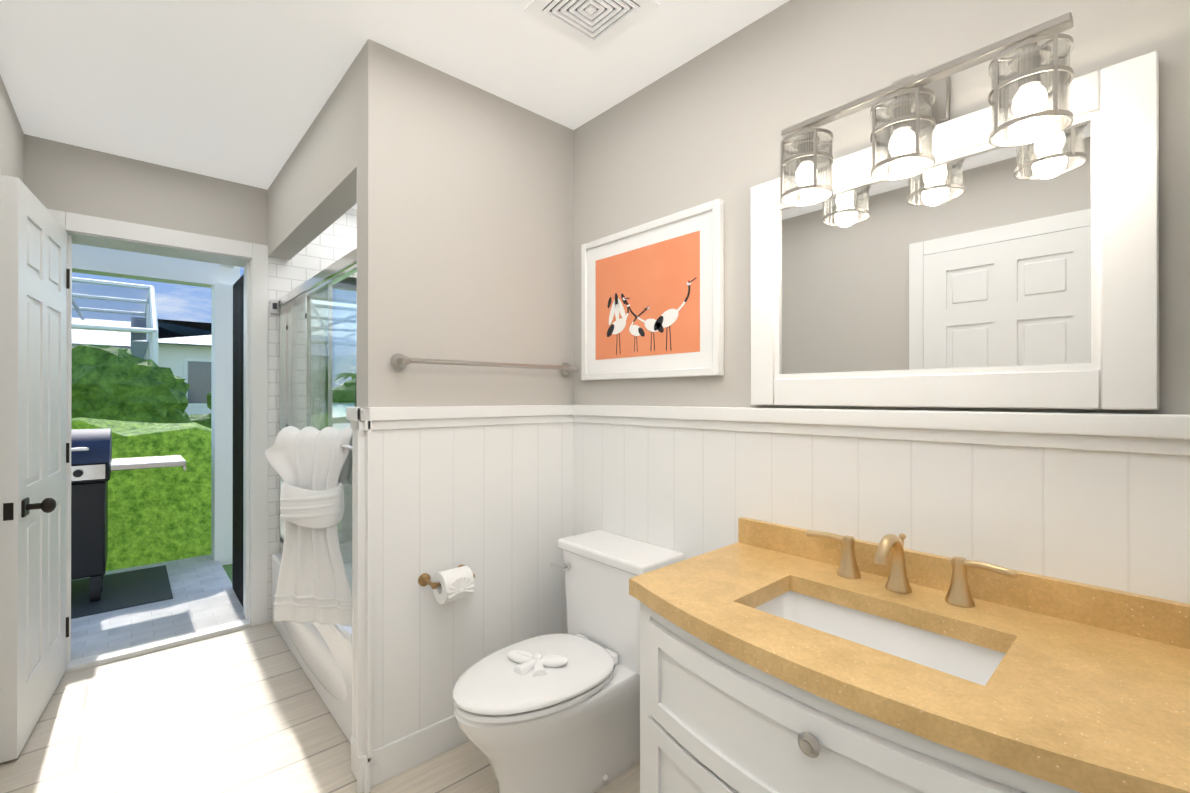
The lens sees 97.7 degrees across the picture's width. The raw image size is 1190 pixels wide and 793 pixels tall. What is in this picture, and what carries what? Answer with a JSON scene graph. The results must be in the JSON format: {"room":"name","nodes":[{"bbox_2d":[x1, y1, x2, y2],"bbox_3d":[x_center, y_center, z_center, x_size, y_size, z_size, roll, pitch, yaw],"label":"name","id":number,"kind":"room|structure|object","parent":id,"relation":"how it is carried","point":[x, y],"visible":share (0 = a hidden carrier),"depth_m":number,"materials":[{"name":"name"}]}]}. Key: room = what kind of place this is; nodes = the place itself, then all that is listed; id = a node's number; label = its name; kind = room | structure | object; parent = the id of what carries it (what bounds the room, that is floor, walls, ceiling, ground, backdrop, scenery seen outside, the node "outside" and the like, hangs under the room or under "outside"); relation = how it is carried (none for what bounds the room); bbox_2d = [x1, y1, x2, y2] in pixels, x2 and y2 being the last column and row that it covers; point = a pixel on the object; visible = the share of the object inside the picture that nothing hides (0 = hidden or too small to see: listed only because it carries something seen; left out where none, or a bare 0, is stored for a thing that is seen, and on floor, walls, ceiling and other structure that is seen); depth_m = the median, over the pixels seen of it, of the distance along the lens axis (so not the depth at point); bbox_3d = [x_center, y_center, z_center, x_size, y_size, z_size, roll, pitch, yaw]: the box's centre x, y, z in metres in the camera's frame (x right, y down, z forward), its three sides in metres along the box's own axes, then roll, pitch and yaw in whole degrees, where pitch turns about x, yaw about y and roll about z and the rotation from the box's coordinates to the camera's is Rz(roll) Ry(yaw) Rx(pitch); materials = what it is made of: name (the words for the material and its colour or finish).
{"room":"bathroom","nodes":[
{"label":"bathroom","id":0,"kind":"room"},
{"bbox_2d":[0,74,39,200],"bbox_3d":[-1.427,0.048,1.001,0.150,2.440,3.840,0,0,-42],"label":"wall","id":1,"kind":"structure","parent":0,"point":[19,151],"depth_m":2.16,"materials":[{"name":"grey paint"}]},
{"bbox_2d":[40,138,255,243],"bbox_3d":[-1.928,0.052,2.997,1.770,2.440,0.200,0,0,-42],"label":"wall","id":2,"kind":"structure","parent":0,"point":[73,179],"depth_m":2.58,"materials":[{"name":"grey paint"}]},
{"bbox_2d":[47,209,267,672],"bbox_3d":[-2.265,0.218,2.701,0.931,2.134,0.250,0,0,-42],"label":"door frame","id":3,"kind":"structure","parent":2,"relation":"attached to","point":[250,258],"depth_m":2.87,"materials":[{"name":"white wood"}]},
{"bbox_2d":[0,175,69,762],"bbox_3d":[-2.229,0.248,2.088,0.133,2.020,0.714,0,0,-42],"label":"door leaf","id":4,"kind":"structure","parent":3,"relation":"attached to","point":[34,445],"depth_m":1.93,"materials":[{"name":"white wood"}]},
{"bbox_2d":[232,273,243,605],"bbox_3d":[-2.219,0.270,3.288,0.054,2.034,0.618,0,0,-42],"label":"door","id":5,"kind":"structure","parent":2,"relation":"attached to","point":[238,411],"depth_m":3.30,"materials":[{"name":"grey"}]},
{"bbox_2d":[268,211,347,621],"bbox_3d":[-1.582,0.052,3.266,0.840,2.440,0.162,0,0,-42],"label":"tiled wall","id":6,"kind":"structure","parent":2,"relation":"attached to","point":[336,240],"depth_m":3.01,"materials":[{"name":"white tile"}]},
{"bbox_2d":[270,299,278,313],"bbox_3d":[-1.812,-0.508,2.938,0.038,0.080,0.019,0,0,-42],"label":"sensor","id":7,"kind":"object","parent":6,"relation":"attached to","point":[274,304],"visible":1,"depth_m":2.93,"materials":[{"name":"white plastic"}]},
{"bbox_2d":[332,283,356,430],"bbox_3d":[-1.562,-0.202,3.420,0.460,1.050,0.040,0,0,-42],"label":"window","id":8,"kind":"structure","parent":6,"relation":"in","point":[339,425],"depth_m":3.35,"materials":[{"name":"white"}]},
{"bbox_2d":[0,622,639,792],"bbox_3d":[-0.675,1.319,1.576,2.040,0.100,3.695,0,0,-42],"label":"floor","id":9,"kind":"structure","parent":0,"point":[245,710],"depth_m":1.94,"materials":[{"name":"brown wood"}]},
{"bbox_2d":[272,540,351,743],"bbox_3d":[-1.014,1.079,2.639,0.855,0.385,1.520,0,0,-42],"label":"bathtub","id":10,"kind":"object","parent":9,"relation":"on","point":[322,653],"visible":0.27,"depth_m":2.11,"materials":[{"name":"white ceramic"}]},
{"bbox_2d":[279,248,356,591],"bbox_3d":[-1.287,0.163,2.397,0.112,1.444,1.520,0,0,-42],"label":"shower door","id":11,"kind":"structure","parent":10,"relation":"on","point":[319,284],"depth_m":2.45,"materials":[{"name":"clear glass"}]},
{"bbox_2d":[265,426,351,625],"bbox_3d":[-1.095,0.494,2.033,0.308,0.752,0.341,0,0,-42],"label":"hanging towel","id":12,"kind":"object","parent":11,"relation":"hanging from","point":[309,464],"visible":0.98,"depth_m":1.98,"materials":[{"name":"white fabric"}]},
{"bbox_2d":[452,530,684,792],"bbox_3d":[-0.117,0.906,1.724,0.749,0.728,0.463,0,0,-42],"label":"toilet","id":13,"kind":"object","parent":9,"relation":"on","point":[554,713],"visible":0.9,"depth_m":1.64,"materials":[{"name":"white ceramic"}]},
{"bbox_2d":[629,517,1189,792],"bbox_3d":[0.576,0.778,1.059,0.623,0.981,1.007,0,0,-42],"label":"bathroom vanity","id":14,"kind":"object","parent":9,"relation":"on","point":[776,658],"visible":1,"depth_m":0.96,"materials":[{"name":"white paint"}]},
{"bbox_2d":[805,530,1017,607],"bbox_3d":[0.682,0.384,1.194,0.161,0.138,0.445,0,0,-42],"label":"faucet","id":15,"kind":"object","parent":14,"relation":"on","point":[895,591],"depth_m":1.20,"materials":[{"name":"gold metal"}]},
{"bbox_2d":[256,39,411,406],"bbox_3d":[-1.259,0.051,2.341,0.150,2.440,1.650,0,0,-42],"label":"wall","id":16,"kind":"structure","parent":0,"point":[357,149],"depth_m":1.77,"materials":[{"name":"grey paint"}]},
{"bbox_2d":[0,0,788,208],"bbox_3d":[-0.724,-1.221,1.635,2.040,0.100,3.840,0,0,-42],"label":"ceiling","id":17,"kind":"structure","parent":0,"point":[239,91],"depth_m":1.81,"materials":[{"name":"white paint"}]},
{"bbox_2d":[523,0,659,52],"bbox_3d":[-0.012,-1.165,1.561,0.290,0.012,0.290,0,0,-42],"label":"ceiling vent","id":18,"kind":"object","parent":17,"relation":"in","point":[594,26],"visible":1,"depth_m":1.59,"materials":[{"name":"white plastic"}]},
{"bbox_2d":[412,58,571,406],"bbox_3d":[-0.410,0.050,2.069,0.750,2.440,0.110,0,0,-42],"label":"wall","id":19,"kind":"structure","parent":0,"point":[484,216],"depth_m":1.99,"materials":[{"name":"grey paint"}]},
{"bbox_2d":[348,208,356,540],"bbox_3d":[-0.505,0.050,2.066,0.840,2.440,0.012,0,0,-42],"label":"tiled wall","id":20,"kind":"structure","parent":19,"relation":"attached to","point":[352,213],"depth_m":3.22,"materials":[{"name":"white tile"}]},
{"bbox_2d":[418,565,474,603],"bbox_3d":[-0.496,0.650,1.804,0.183,0.104,0.142,0,0,-42],"label":"toilet paper holder","id":21,"kind":"object","parent":19,"relation":"attached to","point":[453,584],"visible":1,"depth_m":1.77,"materials":[{"name":"white paper"}]},
{"bbox_2d":[346,405,569,792],"bbox_3d":[-0.449,0.653,1.949,0.845,1.235,0.055,0,0,-42],"label":"wainscoting","id":22,"kind":"structure","parent":19,"relation":"attached to","point":[500,501],"depth_m":1.85,"materials":[{"name":"white wood"}]},
{"bbox_2d":[391,353,578,374],"bbox_3d":[-0.369,-0.118,1.964,0.774,0.054,0.076,0,0,-42],"label":"towel rail","id":23,"kind":"object","parent":19,"relation":"attached to","point":[400,361],"visible":1,"depth_m":1.86,"materials":[{"name":"silver metal"}]},
{"bbox_2d":[572,0,1189,414],"bbox_3d":[-0.009,0.051,2.274,0.120,2.440,3.840,0,0,-42],"label":"wall","id":24,"kind":"structure","parent":0,"point":[708,129],"depth_m":1.53,"materials":[{"name":"grey paint"}]},
{"bbox_2d":[581,199,723,380],"bbox_3d":[0.182,-0.355,1.949,0.030,0.574,0.690,0,0,-42],"label":"picture frame","id":25,"kind":"object","parent":24,"relation":"attached to","point":[652,299],"visible":1,"depth_m":1.89,"materials":[{"name":"white"}]},
{"bbox_2d":[570,405,1189,603],"bbox_3d":[0.515,0.652,1.574,0.035,1.235,1.860,0,0,-42],"label":"wainscoting","id":26,"kind":"structure","parent":24,"relation":"attached to","point":[1097,499],"depth_m":1.27,"materials":[{"name":"white wood"}]},
{"bbox_2d":[780,12,1073,206],"bbox_3d":[0.729,-0.642,1.210,0.204,0.248,0.578,0,0,-42],"label":"sconce","id":27,"kind":"object","parent":24,"relation":"attached to","point":[919,103],"visible":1,"depth_m":1.13,"materials":[{"name":"silver metal"}]},
{"bbox_2d":[750,50,1158,409],"bbox_3d":[0.772,-0.309,1.289,0.034,0.669,0.850,0,0,-42],"label":"mirror","id":28,"kind":"object","parent":24,"relation":"attached to","point":[972,268],"visible":0.92,"depth_m":1.17,"materials":[{"name":"white"}]},
{"label":"outside","id":29,"kind":"structure","parent":0,"visible":0},
{"bbox_2d":[223,402,354,581],"bbox_3d":[-54.150,1.563,62.505,240.000,0.240,158.140,0,0,-42],"label":"ground","id":30,"kind":"structure","parent":29,"point":[228,569],"depth_m":4.00,"materials":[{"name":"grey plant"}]},
{"bbox_2d":[71,417,210,570],"bbox_3d":[-6.470,0.791,2.084,8.355,1.271,0.976,0,0,-42],"label":"hedge","id":31,"kind":"object","parent":30,"relation":"on","point":[159,515],"visible":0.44,"depth_m":4.17,"materials":[{"name":"green plant"}]},
{"bbox_2d":[71,344,210,427],"bbox_3d":[-9.826,-0.271,5.050,10.355,3.213,3.274,0,0,-23],"label":"shrubs","id":32,"kind":"object","parent":30,"relation":"on","point":[115,383],"visible":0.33,"depth_m":6.18,"materials":[{"name":"green plant"}]},
{"bbox_2d":[72,277,211,414],"bbox_3d":[-18.621,-0.923,16.186,16.000,4.560,17.552,0,0,-42],"label":"house","id":33,"kind":"structure","parent":30,"relation":"on","point":[182,349],"depth_m":14.90,"materials":[{"name":"white paint"}]},
{"bbox_2d":[71,554,245,659],"bbox_3d":[-3.201,1.339,2.991,1.830,0.105,1.784,0,0,-42],"label":"patio floor","id":34,"kind":"structure","parent":30,"relation":"on","point":[204,594],"depth_m":3.07,"materials":[{"name":"concrete"}]},
{"bbox_2d":[71,565,172,618],"bbox_3d":[-3.424,1.283,3.224,1.210,0.008,0.860,0,0,-42],"label":"mat","id":35,"kind":"object","parent":34,"relation":"on","point":[127,589],"visible":0.56,"depth_m":3.41,"materials":[{"name":"grey"}]},
{"bbox_2d":[71,428,185,601],"bbox_3d":[-3.455,0.746,3.253,1.380,1.067,0.627,0,0,-42],"label":"grill","id":36,"kind":"object","parent":35,"relation":"on","point":[94,464],"visible":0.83,"depth_m":3.22,"materials":[{"name":"black metal"}]},
{"bbox_2d":[211,283,232,565],"bbox_3d":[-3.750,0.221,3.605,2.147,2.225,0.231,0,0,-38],"label":"patio column","id":37,"kind":"structure","parent":30,"relation":"on","point":[222,431],"depth_m":4.11,"materials":[{"name":"white paint"}]},
{"bbox_2d":[72,244,239,287],"bbox_3d":[-3.267,-1.015,3.069,2.130,0.235,1.688,0,0,-42],"label":"porch ceiling","id":38,"kind":"structure","parent":37,"relation":"on","point":[92,260],"depth_m":3.91,"materials":[{"name":"white paint"}]},
{"bbox_2d":[332,403,354,416],"bbox_3d":[-15.344,1.507,100.115,112.000,0.008,94.000,0,0,-42],"label":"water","id":39,"kind":"structure","parent":30,"relation":"on","point":[343,411],"depth_m":62.02,"materials":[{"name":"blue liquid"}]},
{"bbox_2d":[332,379,355,402],"bbox_3d":[-63.871,-1.530,139.819,107.306,9.790,17.121,0,0,-42],"label":"trees","id":40,"kind":"object","parent":30,"relation":"on","point":[344,390],"depth_m":134.64,"materials":[{"name":"green plant"}]},
{"bbox_2d":[335,373,356,406],"bbox_3d":[-15.026,-0.048,32.742,2.706,2.907,2.664,0,0,-42],"label":"palm","id":41,"kind":"object","parent":30,"relation":"on","point":[343,375],"depth_m":32.60,"materials":[{"name":"green plant"}]}
]}

